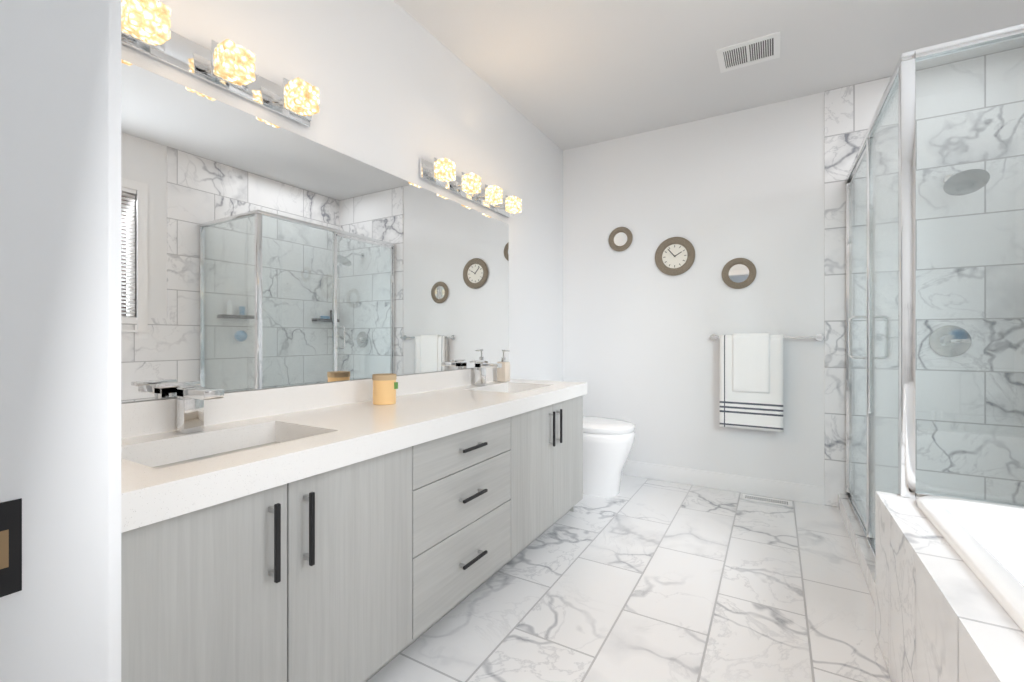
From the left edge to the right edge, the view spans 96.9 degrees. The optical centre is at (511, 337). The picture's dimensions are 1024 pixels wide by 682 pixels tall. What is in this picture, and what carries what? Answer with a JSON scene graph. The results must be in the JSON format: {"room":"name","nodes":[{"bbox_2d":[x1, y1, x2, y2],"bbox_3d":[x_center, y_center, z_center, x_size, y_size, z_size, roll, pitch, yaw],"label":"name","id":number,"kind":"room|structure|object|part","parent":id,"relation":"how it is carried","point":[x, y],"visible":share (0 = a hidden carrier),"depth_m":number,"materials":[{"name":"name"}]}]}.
{"room":"bathroom","nodes":[
{"label":"bathroom","id":0,"kind":"room"},
{"bbox_2d":[121,0,562,402],"bbox_3d":[-0.502,-0.285,2.689,0.100,2.970,3.950,0,0,30],"label":"wall","id":1,"kind":"structure","parent":0,"point":[402,92],"depth_m":2.47,"materials":[{"name":"white paint"}]},
{"bbox_2d":[121,0,318,126],"bbox_3d":[-1.057,-0.955,1.484,0.147,0.120,0.980,0,0,30],"label":"sconce","id":2,"kind":"object","parent":1,"relation":"attached to","point":[228,65],"visible":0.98,"depth_m":1.55,"materials":[{"name":"silver metal"}]},
{"bbox_2d":[121,59,508,402],"bbox_3d":[-0.691,-0.327,2.254,0.006,1.047,2.643,0,0,30],"label":"mirror glass","id":3,"kind":"object","parent":1,"relation":"attached to","point":[257,253],"visible":0.67,"depth_m":1.81,"materials":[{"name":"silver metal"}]},
{"bbox_2d":[121,364,512,435],"bbox_3d":[-0.687,0.252,2.245,0.019,0.105,2.676,0,0,30],"label":"backsplash","id":4,"kind":"structure","parent":1,"relation":"attached to","point":[137,418],"depth_m":1.81,"materials":[{"name":"white stone"}]},
{"bbox_2d":[419,157,520,217],"bbox_3d":[-0.213,-0.955,2.939,0.147,0.120,0.980,0,0,30],"label":"sconce","id":5,"kind":"object","parent":1,"relation":"attached to","point":[440,172],"visible":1,"depth_m":2.80,"materials":[{"name":"silver metal"}]},
{"bbox_3d":[-0.173,-0.955,3.067,0.055,0.044,0.044,0,0,30],"label":"arm","id":6,"kind":"part","parent":5,"relation":"part of"},
{"bbox_3d":[-0.043,-0.955,3.292,0.055,0.044,0.044,0,0,30],"label":"arm","id":7,"kind":"part","parent":5,"relation":"part of"},
{"bbox_2d":[367,474,891,681],"bbox_3d":[0.553,1.225,1.269,3.350,0.050,5.350,0,0,30],"label":"floor","id":8,"kind":"structure","parent":0,"point":[638,579],"depth_m":2.05,"materials":[{"name":"tile"}]},
{"bbox_2d":[121,392,586,681],"bbox_3d":[-0.421,0.790,2.090,0.633,0.818,2.650,0,0,30],"label":"bathroom vanity","id":9,"kind":"object","parent":8,"relation":"on","point":[345,531],"depth_m":1.37,"materials":[{"name":"grey wood"}]},
{"bbox_3d":[-0.616,0.443,1.171,0.026,0.012,0.010,0,0,30],"label":"handle","id":10,"kind":"part","parent":9,"relation":"part of","materials":[{"name":"silver metal"}]},
{"bbox_3d":[-0.616,0.607,1.171,0.026,0.012,0.010,0,0,30],"label":"handle","id":11,"kind":"part","parent":9,"relation":"part of","materials":[{"name":"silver metal"}]},
{"bbox_3d":[-0.600,0.525,1.162,0.012,0.200,0.012,0,0,30],"label":"handle","id":12,"kind":"part","parent":9,"relation":"part of","materials":[{"name":"black metal"}]},
{"bbox_3d":[-0.566,0.443,1.257,0.026,0.012,0.010,0,0,30],"label":"handle","id":13,"kind":"part","parent":9,"relation":"part of","materials":[{"name":"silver metal"}]},
{"bbox_3d":[-0.566,0.607,1.257,0.026,0.012,0.010,0,0,30],"label":"handle","id":14,"kind":"part","parent":9,"relation":"part of","materials":[{"name":"silver metal"}]},
{"bbox_3d":[-0.550,0.525,1.248,0.012,0.200,0.012,0,0,30],"label":"handle","id":15,"kind":"part","parent":9,"relation":"part of","materials":[{"name":"black metal"}]},
{"bbox_3d":[-0.489,0.742,1.436,0.020,0.706,0.482,0,0,30],"label":"door","id":16,"kind":"part","parent":9,"relation":"part of","materials":[{"name":"grey wood"}]},
{"bbox_2d":[121,380,586,523],"bbox_3d":[-0.426,0.343,2.094,0.622,0.077,2.676,0,0,30],"label":"countertop","id":17,"kind":"structure","parent":9,"relation":"on","point":[312,438],"depth_m":1.46,"materials":[{"name":"white stone"}]},
{"bbox_2d":[153,381,224,431],"bbox_3d":[-1.012,0.224,1.420,0.169,0.161,0.125,0,0,30],"label":"faucet","id":18,"kind":"object","parent":17,"relation":"on","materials":[{"name":"silver metal"}]},
{"bbox_2d":[372,373,397,404],"bbox_3d":[-0.591,0.236,2.105,0.110,0.134,0.108,0,0,30],"label":"candle jar","id":19,"kind":"object","parent":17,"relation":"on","point":[385,386],"visible":1,"depth_m":2.06,"materials":[{"name":"orange glass"}]},
{"bbox_3d":[-0.592,0.181,2.106,0.108,0.024,0.108,0,0,30],"label":"lid","id":20,"kind":"part","parent":19,"relation":"part of","materials":[{"name":"beige"}]},
{"bbox_2d":[469,360,500,383],"bbox_3d":[-0.168,0.224,2.876,0.169,0.161,0.124,0,0,30],"label":"faucet","id":21,"kind":"object","parent":17,"relation":"on","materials":[{"name":"silver metal"}]},
{"bbox_2d":[497,350,509,381],"bbox_3d":[-0.052,0.193,3.151,0.085,0.221,0.070,0,0,30],"label":"soap dispenser","id":22,"kind":"object","parent":17,"relation":"on","point":[503,373],"visible":1,"depth_m":3.13,"materials":[{"name":"beige"}]},
{"bbox_3d":[-0.190,0.470,1.951,0.020,0.163,0.701,0,0,30],"label":"drawer","id":23,"kind":"part","parent":9,"relation":"part of","materials":[{"name":"grey wood"}]},
{"bbox_3d":[-0.190,0.677,1.951,0.020,0.242,0.701,0,0,30],"label":"drawer","id":24,"kind":"part","parent":9,"relation":"part of","materials":[{"name":"grey wood"}]},
{"bbox_3d":[-0.190,0.949,1.951,0.020,0.293,0.701,0,0,30],"label":"drawer","id":25,"kind":"part","parent":9,"relation":"part of","materials":[{"name":"grey wood"}]},
{"bbox_3d":[-0.204,0.466,1.881,0.026,0.010,0.012,0,0,30],"label":"handle","id":26,"kind":"part","parent":9,"relation":"part of","materials":[{"name":"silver metal"}]},
{"bbox_3d":[-0.204,0.672,1.881,0.026,0.010,0.012,0,0,30],"label":"handle","id":27,"kind":"part","parent":9,"relation":"part of","materials":[{"name":"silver metal"}]},
{"bbox_3d":[-0.204,0.944,1.881,0.026,0.010,0.012,0,0,30],"label":"handle","id":28,"kind":"part","parent":9,"relation":"part of","materials":[{"name":"silver metal"}]},
{"bbox_3d":[-0.155,0.466,1.930,0.012,0.012,0.170,0,0,30],"label":"handle","id":29,"kind":"part","parent":9,"relation":"part of","materials":[{"name":"black metal"}]},
{"bbox_3d":[-0.155,0.672,1.930,0.012,0.012,0.170,0,0,30],"label":"handle","id":30,"kind":"part","parent":9,"relation":"part of","materials":[{"name":"black metal"}]},
{"bbox_3d":[-0.155,0.944,1.930,0.012,0.012,0.170,0,0,30],"label":"handle","id":31,"kind":"part","parent":9,"relation":"part of","materials":[{"name":"black metal"}]},
{"bbox_3d":[-0.137,0.944,1.997,0.026,0.010,0.012,0,0,30],"label":"handle","id":32,"kind":"part","parent":9,"relation":"part of","materials":[{"name":"silver metal"}]},
{"bbox_3d":[0.110,0.742,2.468,0.020,0.706,0.487,0,0,30],"label":"door","id":33,"kind":"part","parent":9,"relation":"part of","materials":[{"name":"grey wood"}]},
{"bbox_3d":[0.243,0.525,2.617,0.012,0.200,0.012,0,0,30],"label":"handle","id":34,"kind":"part","parent":9,"relation":"part of","materials":[{"name":"black metal"}]},
{"bbox_3d":[0.293,0.525,2.703,0.012,0.200,0.012,0,0,30],"label":"handle","id":35,"kind":"part","parent":9,"relation":"part of","materials":[{"name":"black metal"}]},
{"bbox_3d":[0.354,0.742,2.890,0.020,0.706,0.480,0,0,30],"label":"door","id":36,"kind":"part","parent":9,"relation":"part of","materials":[{"name":"grey wood"}]},
{"bbox_2d":[583,416,634,496],"bbox_3d":[0.571,0.804,3.622,0.809,0.791,0.450,0,0,30],"label":"toilet","id":37,"kind":"object","parent":8,"relation":"on","point":[607,444],"visible":0.42,"depth_m":3.40,"materials":[{"name":"white ceramic"}]},
{"bbox_3d":[0.623,0.679,3.592,0.690,0.058,0.440,0,0,30],"label":"seat lid","id":38,"kind":"part","parent":37,"relation":"part of","materials":[{"name":"white ceramic"}]},
{"bbox_2d":[742,494,791,506],"bbox_3d":[1.883,1.198,3.353,0.320,0.004,0.110,0,0,30],"label":"floor vent","id":39,"kind":"object","parent":8,"relation":"in","point":[767,500],"visible":1,"depth_m":3.34,"materials":[{"name":"white plastic"}]},
{"bbox_2d":[838,24,1023,604],"bbox_3d":[2.325,0.044,2.254,1.050,2.312,1.646,0,0,30],"label":"shower","id":40,"kind":"object","parent":8,"relation":"on","point":[857,514],"visible":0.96,"depth_m":1.81,"materials":[{"name":"glass"}]},
{"bbox_3d":[2.148,0.003,2.814,0.006,2.135,0.796,0,0,30],"label":"glass door","id":41,"kind":"part","parent":40,"relation":"part of","materials":[{"name":"clear glass"}]},
{"bbox_2d":[875,491,1023,681],"bbox_3d":[1.495,0.823,0.827,1.053,0.754,1.730,0,0,30],"label":"bathtub","id":42,"kind":"object","parent":8,"relation":"on","point":[949,589],"visible":0.98,"depth_m":1.30,"materials":[{"name":"stone"}]},
{"bbox_2d":[563,92,823,486],"bbox_3d":[1.869,-0.285,3.540,3.350,2.970,0.100,0,0,30],"label":"wall","id":43,"kind":"structure","parent":0,"point":[641,350],"depth_m":3.68,"materials":[{"name":"white paint"}]},
{"bbox_2d":[609,227,632,250],"bbox_3d":[0.955,-0.870,3.996,0.216,0.216,0.021,0,0,30],"label":"round mirror","id":44,"kind":"object","parent":43,"relation":"attached to","point":[620,238],"visible":1,"depth_m":3.99,"materials":[{"name":"brown metal"}]},
{"bbox_2d":[655,237,694,275],"bbox_3d":[1.350,-0.678,3.767,0.322,0.322,0.021,0,0,30],"label":"wall clock","id":45,"kind":"object","parent":43,"relation":"attached to","point":[674,256],"visible":1,"depth_m":3.76,"materials":[{"name":"brown metal"}]},
{"bbox_2d":[622,460,824,504],"bbox_3d":[1.360,1.135,3.768,2.040,0.130,0.016,0,0,30],"label":"baseboard","id":46,"kind":"structure","parent":43,"relation":"attached to","point":[806,493],"depth_m":3.56,"materials":[{"name":"white paint"}]},
{"bbox_2d":[722,258,755,288],"bbox_3d":[1.763,-0.502,3.528,0.242,0.242,0.021,0,0,30],"label":"round mirror","id":47,"kind":"object","parent":43,"relation":"attached to","point":[738,273],"visible":1,"depth_m":3.52,"materials":[{"name":"brown metal"}]},
{"bbox_2d":[710,333,823,431],"bbox_3d":[1.893,0.327,3.411,0.752,0.722,0.098,0,0,30],"label":"towel rail","id":48,"kind":"object","parent":43,"relation":"attached to","point":[751,380],"visible":1,"depth_m":3.41,"materials":[{"name":"white fabric"}]},
{"bbox_2d":[732,333,769,393],"bbox_3d":[1.811,0.188,3.438,0.250,0.444,0.064,0,0,30],"label":"towel","id":49,"kind":"object","parent":48,"relation":"hanging from","point":[750,351],"depth_m":3.41,"materials":[{"name":"white fabric"}]},
{"bbox_2d":[719,334,783,431],"bbox_3d":[1.809,0.332,3.440,0.425,0.712,0.052,0,0,30],"label":"towel","id":50,"kind":"object","parent":48,"relation":"hanging from","point":[751,365],"depth_m":3.41,"materials":[{"name":"white fabric"}]},
{"bbox_2d":[824,46,1023,506],"bbox_3d":[2.724,-0.285,2.981,1.110,2.970,0.010,0,0,30],"label":"tile","id":51,"kind":"structure","parent":43,"relation":"attached to","point":[849,111],"depth_m":2.93,"materials":[{"name":"tile"}]},
{"bbox_2d":[393,0,1023,149],"bbox_3d":[0.553,-1.795,1.269,3.350,0.050,5.350,0,0,30],"label":"ceiling","id":52,"kind":"structure","parent":0,"point":[565,74],"depth_m":2.77,"materials":[{"name":"white paint"}]},
{"bbox_2d":[716,31,779,72],"bbox_3d":[1.469,-1.766,2.819,0.340,0.008,0.270,0,0,30],"label":"ceiling vent","id":53,"kind":"object","parent":52,"relation":"in","point":[751,52],"visible":1,"depth_m":2.81,"materials":[{"name":"white plastic"}]},
{"bbox_3d":[-0.053,-0.285,0.224,3.150,2.970,0.135,0,0,30],"label":"wall","id":54,"kind":"structure","parent":0,"visible":0},
{"bbox_2d":[0,0,120,681],"bbox_3d":[-0.174,0.090,0.303,0.970,2.220,0.150,0,0,30],"label":"door frame","id":55,"kind":"structure","parent":54,"relation":"attached to","point":[60,277],"depth_m":0.52,"materials":[{"name":"white paint"}]},
{"bbox_3d":[-0.543,0.225,0.479,0.001,0.040,0.016,0,0,30],"label":"door jamb strike hole","id":56,"kind":"part","parent":55,"relation":"part of","materials":[{"name":"beige wood"}]},
{"bbox_3d":[-0.545,0.225,0.477,0.002,0.100,0.042,0,0,30],"label":"door jamb strike","id":57,"kind":"part","parent":55,"relation":"part of","materials":[{"name":"black metal"}]}
]}

